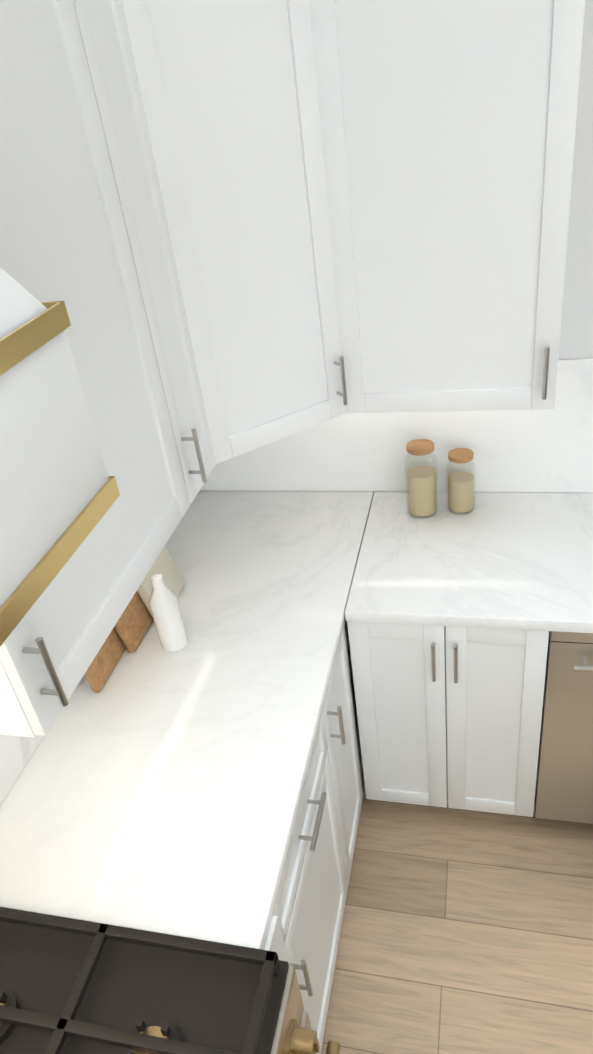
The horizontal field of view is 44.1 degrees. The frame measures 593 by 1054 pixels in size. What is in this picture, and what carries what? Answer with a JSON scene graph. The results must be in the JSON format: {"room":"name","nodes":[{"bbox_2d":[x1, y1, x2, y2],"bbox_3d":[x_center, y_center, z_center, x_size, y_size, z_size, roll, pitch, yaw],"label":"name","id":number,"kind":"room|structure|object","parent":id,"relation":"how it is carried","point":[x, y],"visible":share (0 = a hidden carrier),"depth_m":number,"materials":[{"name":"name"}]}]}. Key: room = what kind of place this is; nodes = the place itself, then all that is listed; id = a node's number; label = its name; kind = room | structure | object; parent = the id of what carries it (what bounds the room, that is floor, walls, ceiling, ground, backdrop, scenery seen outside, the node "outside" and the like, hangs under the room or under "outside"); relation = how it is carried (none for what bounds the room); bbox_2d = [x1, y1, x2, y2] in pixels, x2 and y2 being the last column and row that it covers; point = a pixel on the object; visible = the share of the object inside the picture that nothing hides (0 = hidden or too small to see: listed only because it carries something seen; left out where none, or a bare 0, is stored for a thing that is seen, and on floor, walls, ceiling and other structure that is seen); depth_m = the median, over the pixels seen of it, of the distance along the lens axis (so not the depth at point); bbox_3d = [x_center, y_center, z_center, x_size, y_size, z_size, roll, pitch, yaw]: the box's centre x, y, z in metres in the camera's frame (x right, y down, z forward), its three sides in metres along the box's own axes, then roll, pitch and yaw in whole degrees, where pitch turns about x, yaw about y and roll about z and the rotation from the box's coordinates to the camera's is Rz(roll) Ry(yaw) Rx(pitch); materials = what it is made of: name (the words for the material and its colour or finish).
{"room":"kitchen","nodes":[
{"label":"kitchen","id":0,"kind":"room"},
{"bbox_2d":[321,767,592,1053],"bbox_3d":[2.885,2.704,-0.673,8.320,0.100,10.180,1,34,14],"label":"floor","id":1,"kind":"structure","parent":0,"point":[465,931],"depth_m":2.12,"materials":[{"name":"brown wood"}]},
{"bbox_2d":[0,907,340,1053],"bbox_3d":[-0.358,1.351,1.158,0.762,0.969,0.970,1,34,14],"label":"range","id":2,"kind":"object","parent":1,"relation":"on","point":[71,986],"visible":1,"depth_m":1.21,"materials":[{"name":"black metal"}]},
{"bbox_2d":[264,678,356,1053],"bbox_3d":[-0.245,0.936,1.857,0.653,0.885,0.660,1,34,14],"label":"base cabinet","id":3,"kind":"object","parent":1,"relation":"on","point":[304,932],"depth_m":1.80,"materials":[{"name":"white wood"}]},
{"bbox_2d":[0,490,373,949],"bbox_3d":[-0.210,0.308,1.969,0.645,0.035,1.546,1,34,14],"label":"countertop","id":4,"kind":"structure","parent":3,"relation":"on","point":[165,798],"depth_m":1.66,"materials":[{"name":"white stone"}]},
{"bbox_2d":[84,546,187,692],"bbox_3d":[-0.418,0.158,1.909,0.235,0.327,0.450,1,34,14],"label":"boards","id":5,"kind":"object","parent":4,"relation":"on","point":[156,594],"visible":0.4,"depth_m":1.91,"materials":[{"name":"beige wood"}]},
{"bbox_2d":[332,614,362,833],"bbox_3d":[-0.166,0.712,2.188,0.638,0.885,0.382,1,34,14],"label":"base cabinet","id":6,"kind":"object","parent":1,"relation":"on","point":[342,668],"depth_m":2.20,"materials":[{"name":"white wood"}]},
{"bbox_2d":[346,619,556,813],"bbox_3d":[0.514,0.453,2.440,0.530,0.885,0.638,1,34,14],"label":"base cabinet","id":7,"kind":"object","parent":1,"relation":"on","point":[471,641],"depth_m":2.13,"materials":[{"name":"white wood"}]},
{"bbox_2d":[345,491,592,630],"bbox_3d":[0.792,0.077,2.106,1.218,0.035,0.646,1,34,14],"label":"countertop","id":8,"kind":"structure","parent":7,"relation":"on","point":[519,559],"depth_m":2.10,"materials":[{"name":"white stone"}]},
{"bbox_2d":[404,439,437,518],"bbox_3d":[0.391,-0.153,2.297,0.098,0.237,0.098,-6,33,4],"label":"decorative jar","id":9,"kind":"object","parent":8,"relation":"on","point":[421,485],"depth_m":2.28,"materials":[{"name":"clear glass"}]},
{"bbox_2d":[446,448,475,514],"bbox_3d":[0.515,-0.145,2.294,0.088,0.197,0.088,-6,33,4],"label":"decorative jar","id":10,"kind":"object","parent":8,"relation":"on","point":[460,483],"depth_m":2.28,"materials":[{"name":"clear glass"}]},
{"bbox_2d":[509,627,592,823],"bbox_3d":[1.068,0.463,2.300,0.727,0.885,0.640,1,34,14],"label":"dishwasher","id":11,"kind":"object","parent":1,"relation":"on","point":[553,737],"depth_m":2.06,"materials":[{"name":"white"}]},
{"bbox_2d":[374,0,592,491],"bbox_3d":[1.776,-0.658,1.842,4.530,3.080,0.150,1,34,14],"label":"wall","id":12,"kind":"structure","parent":0,"point":[576,337],"depth_m":1.91,"materials":[{"name":"white paint"}]},
{"bbox_3d":[-1.412,1.681,-1.088,0.150,3.080,8.810,1,34,14],"label":"wall","id":13,"kind":"structure","parent":0,"visible":0},
{"bbox_2d":[0,734,43,805],"bbox_3d":[-0.827,0.579,0.831,0.010,0.879,3.870,1,34,14],"label":"backsplash","id":14,"kind":"structure","parent":13,"relation":"attached to","point":[15,751],"depth_m":1.61,"materials":[{"name":"stone"}]},
{"bbox_2d":[0,267,119,645],"bbox_3d":[-0.675,-0.274,0.142,0.610,1.271,1.030,1,34,14],"label":"range hood","id":15,"kind":"object","parent":13,"relation":"attached to","point":[59,493],"visible":1,"depth_m":0.67,"materials":[{"name":"painted wood"},{"name":"brass"}]},
{"bbox_2d":[0,0,183,737],"bbox_3d":[-0.553,-0.332,1.129,0.365,1.118,0.670,1,34,14],"label":"upper cabinet","id":16,"kind":"object","parent":13,"relation":"attached to","point":[59,241],"depth_m":1.18,"materials":[{"name":"white wood"}]},
{"bbox_2d":[84,0,585,494],"bbox_3d":[0.153,-0.785,1.533,0.833,1.270,0.895,1,34,14],"label":"upper cabinet","id":17,"kind":"object","parent":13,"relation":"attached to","point":[230,228],"depth_m":1.60,"materials":[{"name":"white wood"}]},
{"bbox_2d":[200,358,592,492],"bbox_3d":[1.764,-0.282,2.000,4.438,0.444,0.010,1,34,14],"label":"backsplash","id":18,"kind":"structure","parent":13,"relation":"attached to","point":[532,450],"depth_m":2.36,"materials":[{"name":"stone"}]}
]}

